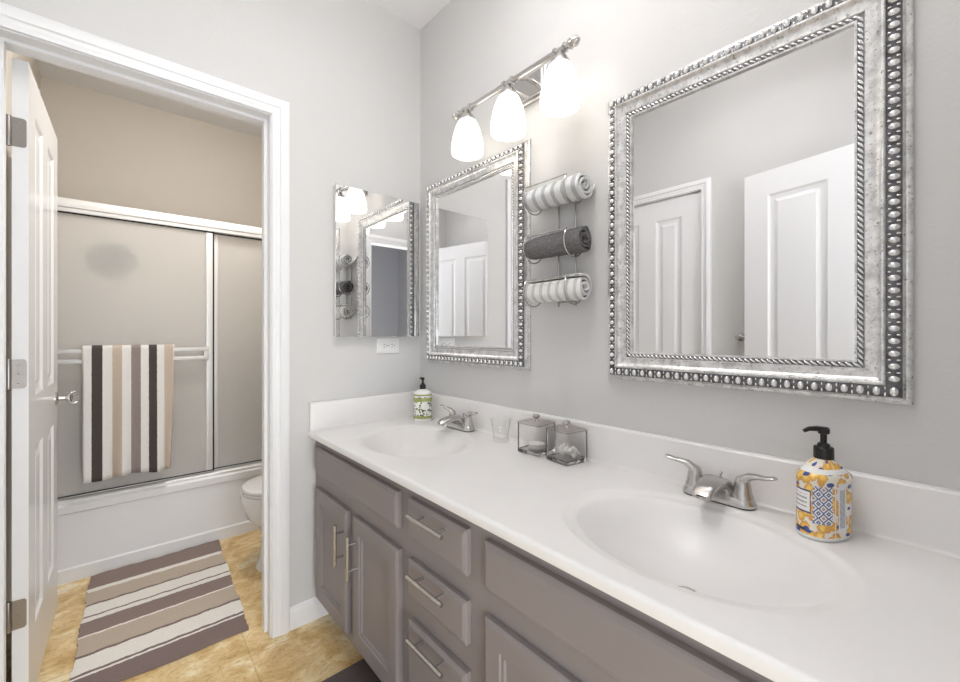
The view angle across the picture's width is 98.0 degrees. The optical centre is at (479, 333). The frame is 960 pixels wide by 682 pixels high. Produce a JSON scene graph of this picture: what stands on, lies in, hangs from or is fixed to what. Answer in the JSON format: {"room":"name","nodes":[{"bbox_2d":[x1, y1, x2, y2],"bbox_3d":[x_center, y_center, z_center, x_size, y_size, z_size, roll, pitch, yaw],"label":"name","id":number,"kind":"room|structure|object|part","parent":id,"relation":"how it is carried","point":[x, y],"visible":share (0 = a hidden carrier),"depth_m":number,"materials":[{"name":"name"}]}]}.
{"room":"bathroom","nodes":[
{"label":"bathroom","id":0,"kind":"room"},
{"bbox_2d":[6,50,40,601],"bbox_3d":[-2.094,-0.166,1.805,0.120,2.696,1.840,0,0,-41],"label":"wall","id":1,"kind":"structure","parent":0,"point":[9,55],"depth_m":1.71,"materials":[{"name":"beige paint"}]},
{"bbox_2d":[6,58,77,681],"bbox_3d":[-1.616,0.167,1.525,0.173,2.008,0.677,0,0,-40],"label":"door","id":2,"kind":"structure","parent":1,"relation":"in","point":[31,372],"depth_m":1.31,"materials":[{"name":"white wood"}]},
{"bbox_3d":[-1.619,0.167,1.529,0.035,2.008,0.665,0,0,-40],"label":"panel","id":3,"kind":"part","parent":2,"relation":"part of","materials":[{"name":"white wood"}]},
{"bbox_3d":[-1.765,0.271,1.759,0.038,0.054,0.054,0,0,-40],"label":"knob","id":4,"kind":"part","parent":2,"relation":"part of","materials":[{"name":"silver metal"}]},
{"bbox_2d":[57,210,213,499],"bbox_3d":[-1.788,0.095,2.142,0.725,1.384,0.067,0,0,-41],"label":"sliding shower door","id":5,"kind":"structure","parent":1,"relation":"attached to","point":[120,281],"depth_m":2.17,"materials":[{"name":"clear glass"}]},
{"bbox_2d":[82,344,174,483],"bbox_3d":[-1.765,0.384,2.107,0.357,0.658,0.066,0,0,-41],"label":"hand towel","id":6,"kind":"object","parent":5,"relation":"hanging from","point":[128,389],"visible":1,"depth_m":2.09,"materials":[{"name":"fabric"}]},
{"bbox_2d":[57,197,261,505],"bbox_3d":[-1.554,0.081,2.395,1.468,1.460,0.068,0,0,-41],"label":"shower door frame","id":7,"kind":"object","parent":1,"relation":"attached to","point":[63,204],"visible":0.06,"depth_m":2.21,"materials":[{"name":"silver metal"}]},
{"bbox_3d":[-1.554,-0.618,2.395,1.468,0.064,0.067,0,0,-41],"label":"header rail","id":8,"kind":"part","parent":7,"relation":"part of","materials":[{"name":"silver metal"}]},
{"bbox_2d":[214,233,261,469],"bbox_3d":[-1.287,0.095,2.645,0.693,1.384,0.022,0,0,-41],"label":"sliding shower door","id":9,"kind":"structure","parent":1,"relation":"attached to","point":[237,259],"depth_m":2.49,"materials":[{"name":"clear glass"}]},
{"bbox_2d":[41,76,261,227],"bbox_3d":[-2.064,-0.166,2.976,1.470,2.696,0.120,0,0,-41],"label":"wall","id":10,"kind":"structure","parent":0,"point":[111,150],"depth_m":2.78,"materials":[{"name":"beige paint"}]},
{"bbox_2d":[6,529,363,681],"bbox_3d":[-0.362,1.212,0.425,2.520,0.060,6.200,0,0,-41],"label":"floor","id":11,"kind":"structure","parent":0,"point":[317,650],"depth_m":1.56,"materials":[{"name":"stone"}]},
{"bbox_2d":[69,540,248,681],"bbox_3d":[-1.402,1.176,1.850,0.568,0.011,0.911,0,0,-41],"label":"striped rug","id":12,"kind":"object","parent":11,"relation":"on","point":[148,615],"visible":1,"depth_m":1.74,"materials":[{"name":"fabric"}]},
{"bbox_2d":[57,467,261,585],"bbox_3d":[-1.773,0.997,2.644,1.468,0.372,0.760,0,0,-41],"label":"bathtub","id":13,"kind":"object","parent":11,"relation":"on","point":[96,536],"visible":0.41,"depth_m":2.18,"materials":[{"name":"white ceramic"}]},
{"bbox_2d":[240,475,261,571],"bbox_3d":[-0.925,0.800,2.279,0.674,0.765,0.456,0,0,-41],"label":"toilet","id":14,"kind":"object","parent":11,"relation":"on","point":[251,492],"visible":0.2,"depth_m":2.03,"materials":[{"name":"white ceramic"}]},
{"bbox_3d":[-0.990,0.789,2.223,0.492,0.016,0.368,0,0,-41],"label":"seat","id":15,"kind":"part","parent":14,"relation":"part of","materials":[{"name":"white ceramic"}]},
{"bbox_3d":[-0.990,0.768,2.223,0.492,0.024,0.368,0,0,-41],"label":"lid","id":16,"kind":"part","parent":14,"relation":"part of","materials":[{"name":"white ceramic"}]},
{"bbox_2d":[322,659,380,681],"bbox_3d":[-0.415,1.174,1.089,0.558,0.015,0.628,0,0,-41],"label":"bath mat","id":17,"kind":"object","parent":11,"relation":"on","point":[360,671],"visible":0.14,"depth_m":1.42,"materials":[{"name":"grey"}]},
{"bbox_2d":[316,441,773,681],"bbox_3d":[0.104,0.804,1.187,0.571,0.757,1.868,0,0,-41],"label":"vanity cabinet","id":18,"kind":"object","parent":11,"relation":"on","point":[423,592],"visible":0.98,"depth_m":0.99,"materials":[{"name":"grey wood"}]},
{"bbox_3d":[-0.564,0.841,1.584,0.020,0.432,0.300,0,0,-41],"label":"cabinet door","id":19,"kind":"part","parent":18,"relation":"part of","materials":[{"name":"grey wood"}]},
{"bbox_3d":[-0.499,0.744,1.469,0.036,0.145,0.012,0,0,-41],"label":"handle","id":20,"kind":"part","parent":18,"relation":"part of","materials":[{"name":"silver metal"}]},
{"bbox_3d":[-0.430,0.746,1.390,0.036,0.145,0.012,0,0,-41],"label":"handle","id":21,"kind":"part","parent":18,"relation":"part of","materials":[{"name":"silver metal"}]},
{"bbox_3d":[-0.331,0.841,1.320,0.020,0.432,0.300,0,0,-41],"label":"cabinet door","id":22,"kind":"part","parent":18,"relation":"part of","materials":[{"name":"grey wood"}]},
{"bbox_3d":[-0.133,0.810,1.052,0.036,0.012,0.155,0,0,-41],"label":"handle","id":23,"kind":"part","parent":18,"relation":"part of","materials":[{"name":"silver metal"}]},
{"bbox_3d":[-0.133,0.642,1.052,0.036,0.012,0.155,0,0,-41],"label":"handle","id":24,"kind":"part","parent":18,"relation":"part of","materials":[{"name":"silver metal"}]},
{"bbox_3d":[-0.133,0.482,1.052,0.036,0.012,0.155,0,0,-41],"label":"handle","id":25,"kind":"part","parent":18,"relation":"part of","materials":[{"name":"silver metal"}]},
{"bbox_3d":[-0.112,0.924,1.070,0.020,0.264,0.255,0,0,-41],"label":"drawer","id":26,"kind":"part","parent":18,"relation":"part of","materials":[{"name":"grey wood"}]},
{"bbox_3d":[-0.112,0.676,1.070,0.020,0.103,0.255,0,0,-41],"label":"drawer","id":27,"kind":"part","parent":18,"relation":"part of","materials":[{"name":"grey wood"}]},
{"bbox_3d":[-0.112,0.511,1.070,0.020,0.109,0.255,0,0,-41],"label":"drawer","id":28,"kind":"part","parent":18,"relation":"part of","materials":[{"name":"grey wood"}]},
{"bbox_3d":[0.118,0.841,0.809,0.020,0.431,0.315,0,0,-41],"label":"cabinet door","id":29,"kind":"part","parent":18,"relation":"part of","materials":[{"name":"grey wood"}]},
{"bbox_2d":[308,391,959,681],"bbox_3d":[0.113,0.401,1.195,0.547,0.238,1.868,0,0,-41],"label":"countertop","id":30,"kind":"structure","parent":18,"relation":"on","point":[881,603],"depth_m":0.85,"materials":[{"name":"stone"}]},
{"bbox_2d":[414,377,431,421],"bbox_3d":[-0.264,0.298,1.922,0.082,0.198,0.075,0,0,-11],"label":"soap dispenser","id":31,"kind":"object","parent":30,"relation":"on","point":[422,397],"visible":1,"depth_m":1.89,"materials":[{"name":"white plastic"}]},
{"bbox_2d":[437,405,477,431],"bbox_3d":[-0.092,0.354,1.745,0.167,0.086,0.195,0,0,-2],"label":"faucet","id":32,"kind":"object","parent":30,"relation":"on","point":[463,423],"visible":1,"depth_m":1.71,"materials":[{"name":"silver metal"}]},
{"bbox_3d":[-0.141,0.332,1.809,0.084,0.042,0.027,0,0,36],"label":"lever","id":33,"kind":"part","parent":32,"relation":"part of","materials":[{"name":"silver metal"}]},
{"bbox_3d":[-0.112,0.364,1.728,0.139,0.053,0.074,0,0,-41],"label":"spout","id":34,"kind":"part","parent":32,"relation":"part of","materials":[{"name":"silver metal"}]},
{"bbox_3d":[-0.049,0.353,1.714,0.045,0.052,0.045,0,0,-41],"label":"handle","id":35,"kind":"part","parent":32,"relation":"part of","materials":[{"name":"silver metal"}]},
{"bbox_3d":[-0.036,0.332,1.689,0.027,0.042,0.084,0,0,-29],"label":"lever","id":36,"kind":"part","parent":32,"relation":"part of","materials":[{"name":"silver metal"}]},
{"bbox_2d":[518,414,554,456],"bbox_3d":[0.190,0.334,1.405,0.098,0.126,0.098,0,0,45],"label":"glass jar","id":37,"kind":"object","parent":30,"relation":"on","point":[532,432],"visible":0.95,"depth_m":1.37,"materials":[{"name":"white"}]},
{"bbox_3d":[0.190,0.282,1.405,0.025,0.022,0.025,0,0,45],"label":"knob","id":38,"kind":"part","parent":37,"relation":"part of","materials":[{"name":"clear glass"}]},
{"bbox_2d":[546,420,586,465],"bbox_3d":[0.271,0.334,1.307,0.098,0.126,0.098,0,0,-33],"label":"glass jar","id":39,"kind":"object","parent":30,"relation":"on","point":[566,445],"visible":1,"depth_m":1.27,"materials":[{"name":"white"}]},
{"bbox_3d":[0.271,0.282,1.307,0.025,0.022,0.025,0,0,-33],"label":"knob","id":40,"kind":"part","parent":39,"relation":"part of","materials":[{"name":"clear glass"}]},
{"bbox_2d":[664,454,777,510],"bbox_3d":[0.563,0.354,0.993,0.167,0.086,0.195,0,0,-2],"label":"faucet","id":41,"kind":"object","parent":30,"relation":"on","point":[738,494],"visible":1,"depth_m":0.96,"materials":[{"name":"silver metal"}]},
{"bbox_3d":[0.514,0.332,1.057,0.084,0.042,0.027,0,0,36],"label":"lever","id":42,"kind":"part","parent":41,"relation":"part of","materials":[{"name":"silver metal"}]},
{"bbox_3d":[0.537,0.353,1.041,0.045,0.052,0.045,0,0,-41],"label":"handle","id":43,"kind":"part","parent":41,"relation":"part of","materials":[{"name":"silver metal"}]},
{"bbox_3d":[0.543,0.364,0.977,0.139,0.053,0.074,0,0,-41],"label":"spout","id":44,"kind":"part","parent":41,"relation":"part of","materials":[{"name":"silver metal"}]},
{"bbox_3d":[0.606,0.353,0.963,0.045,0.052,0.045,0,0,-41],"label":"handle","id":45,"kind":"part","parent":41,"relation":"part of","materials":[{"name":"silver metal"}]},
{"bbox_3d":[0.619,0.332,0.937,0.027,0.042,0.084,0,0,-29],"label":"lever","id":46,"kind":"part","parent":41,"relation":"part of","materials":[{"name":"silver metal"}]},
{"bbox_2d":[796,426,851,541],"bbox_3d":[0.685,0.290,0.831,0.109,0.214,0.072,0,0,-19],"label":"soap dispenser","id":47,"kind":"object","parent":30,"relation":"on","point":[823,485],"visible":1,"depth_m":0.80,"materials":[{"name":"printed plastic"},{"name":"black plastic"}]},
{"bbox_2d":[0,0,419,606],"bbox_3d":[-0.888,-0.166,1.600,1.520,2.696,0.060,0,0,-41],"label":"wall","id":48,"kind":"structure","parent":0,"point":[348,71],"depth_m":1.73,"materials":[{"name":"white paint"}]},
{"bbox_2d":[0,2,289,681],"bbox_3d":[-1.121,0.132,1.435,0.839,2.101,0.158,0,0,-41],"label":"door frame","id":49,"kind":"structure","parent":48,"relation":"attached to","point":[22,32],"depth_m":1.62,"materials":[{"name":"white wood"}]},
{"bbox_2d":[290,597,328,630],"bbox_3d":[-0.700,1.139,1.717,0.162,0.088,0.013,0,0,-41],"label":"baseboard","id":50,"kind":"structure","parent":48,"relation":"attached to","point":[307,611],"depth_m":1.70,"materials":[{"name":"white wood"}]},
{"bbox_2d":[333,183,418,336],"bbox_3d":[-0.465,-0.312,1.908,0.416,0.650,0.034,0,0,-41],"label":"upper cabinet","id":51,"kind":"object","parent":48,"relation":"attached to","point":[376,236],"visible":1,"depth_m":1.87,"materials":[{"name":"silver metal"}]},
{"bbox_2d":[377,338,398,353],"bbox_3d":[-0.430,0.055,1.957,0.116,0.070,0.008,0,0,-41],"label":"outlet","id":52,"kind":"object","parent":48,"relation":"attached to","point":[384,345],"visible":1,"depth_m":1.95,"materials":[{"name":"white plastic"}]},
{"bbox_2d":[382,343,387,348],"bbox_3d":[-0.443,0.055,1.942,0.033,0.029,0.002,0,0,-41],"label":"receptacle","id":53,"kind":"object","parent":52,"relation":"attached to","point":[384,345],"depth_m":1.94,"materials":[{"name":"grey plastic"}]},
{"bbox_2d":[389,343,395,348],"bbox_3d":[-0.413,0.055,1.968,0.033,0.029,0.002,0,0,-41],"label":"receptacle","id":54,"kind":"object","parent":52,"relation":"attached to","point":[391,345],"depth_m":1.97,"materials":[{"name":"grey plastic"}]},
{"bbox_2d":[36,0,450,137],"bbox_3d":[-0.362,-1.544,0.425,2.520,0.060,6.200,0,0,-41],"label":"ceiling","id":55,"kind":"structure","parent":0,"point":[417,13],"depth_m":2.53,"materials":[{"name":"white paint"}]},
{"bbox_2d":[420,0,959,489],"bbox_3d":[0.384,-0.166,1.394,0.120,2.696,2.050,0,0,-41],"label":"wall","id":56,"kind":"structure","parent":0,"point":[468,48],"depth_m":1.23,"materials":[{"name":"white paint"}]},
{"bbox_2d":[426,138,530,370],"bbox_3d":[-0.041,-0.290,1.761,0.033,0.849,0.651,0,0,-41],"label":"framed mirror","id":57,"kind":"object","parent":56,"relation":"attached to","point":[479,222],"visible":1,"depth_m":1.71,"materials":[{"name":"silver metal"}]},
{"bbox_2d":[438,168,510,347],"bbox_3d":[-0.034,-0.290,1.768,0.010,0.729,0.531,0,0,-41],"label":"mirror glass","id":58,"kind":"object","parent":57,"relation":"attached to","point":[474,209],"depth_m":1.74,"materials":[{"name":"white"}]},
{"bbox_2d":[451,35,580,160],"bbox_3d":[0.118,-0.816,1.460,0.192,0.259,0.600,0,0,-41],"label":"vanity light","id":59,"kind":"object","parent":56,"relation":"attached to","point":[556,86],"visible":1,"depth_m":1.39,"materials":[{"name":"white glass"}]},
{"bbox_3d":[-0.048,-0.754,1.598,0.124,0.135,0.124,0,0,-41],"label":"lamp shade","id":60,"kind":"part","parent":59,"relation":"part of","materials":[{"name":"white glass"}]},
{"bbox_3d":[0.098,-0.754,1.432,0.124,0.135,0.124,0,0,-41],"label":"lamp shade","id":61,"kind":"part","parent":59,"relation":"part of","materials":[{"name":"white glass"}]},
{"bbox_3d":[0.156,-0.877,1.446,0.113,0.044,0.014,0,0,-41],"label":"arm","id":62,"kind":"part","parent":59,"relation":"part of","materials":[{"name":"silver metal"}]},
{"bbox_3d":[0.244,-0.754,1.266,0.124,0.135,0.124,0,0,-41],"label":"lamp shade","id":63,"kind":"part","parent":59,"relation":"part of","materials":[{"name":"white glass"}]},
{"bbox_2d":[523,173,581,306],"bbox_3d":[0.242,-0.294,1.376,0.111,0.406,0.173,0,0,-41],"label":"towel rack","id":64,"kind":"object","parent":56,"relation":"attached to","point":[565,174],"visible":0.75,"depth_m":1.37,"materials":[{"name":"silver metal"}]},
{"bbox_2d":[524,225,590,259],"bbox_3d":[0.250,-0.296,1.366,0.080,0.084,0.238,0,0,-41],"label":"rolled towel","id":65,"kind":"object","parent":64,"relation":"in","point":[577,240],"visible":0.94,"depth_m":1.32,"materials":[{"name":"grey fabric"}]},
{"bbox_2d":[525,273,591,302],"bbox_3d":[0.252,-0.147,1.367,0.078,0.085,0.237,0,0,-41],"label":"rolled towel","id":66,"kind":"object","parent":64,"relation":"in","point":[578,286],"visible":0.95,"depth_m":1.32,"materials":[{"name":"white fabric"}]},
{"bbox_2d":[524,173,594,211],"bbox_3d":[0.263,-0.461,1.377,0.122,0.085,0.238,0,0,-41],"label":"rolled towel","id":67,"kind":"object","parent":64,"relation":"in","point":[578,187],"visible":1,"depth_m":1.32,"materials":[{"name":"white fabric"}]},
{"bbox_2d":[432,393,959,558],"bbox_3d":[0.315,0.340,1.359,0.027,0.114,1.848,0,0,-41],"label":"backsplash","id":68,"kind":"structure","parent":56,"relation":"attached to","point":[914,514],"depth_m":0.97,"materials":[{"name":"stone"}]},
{"bbox_2d":[608,0,913,404],"bbox_3d":[0.601,-0.289,1.030,0.033,0.849,0.651,0,0,-41],"label":"framed mirror","id":69,"kind":"object","parent":56,"relation":"attached to","point":[761,187],"visible":1,"depth_m":0.95,"materials":[{"name":"silver metal"}]},
{"bbox_2d":[632,26,853,359],"bbox_3d":[0.609,-0.289,1.037,0.010,0.729,0.531,0,0,-41],"label":"mirror glass","id":70,"kind":"object","parent":69,"relation":"attached to","point":[743,165],"depth_m":0.99,"materials":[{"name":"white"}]}
]}

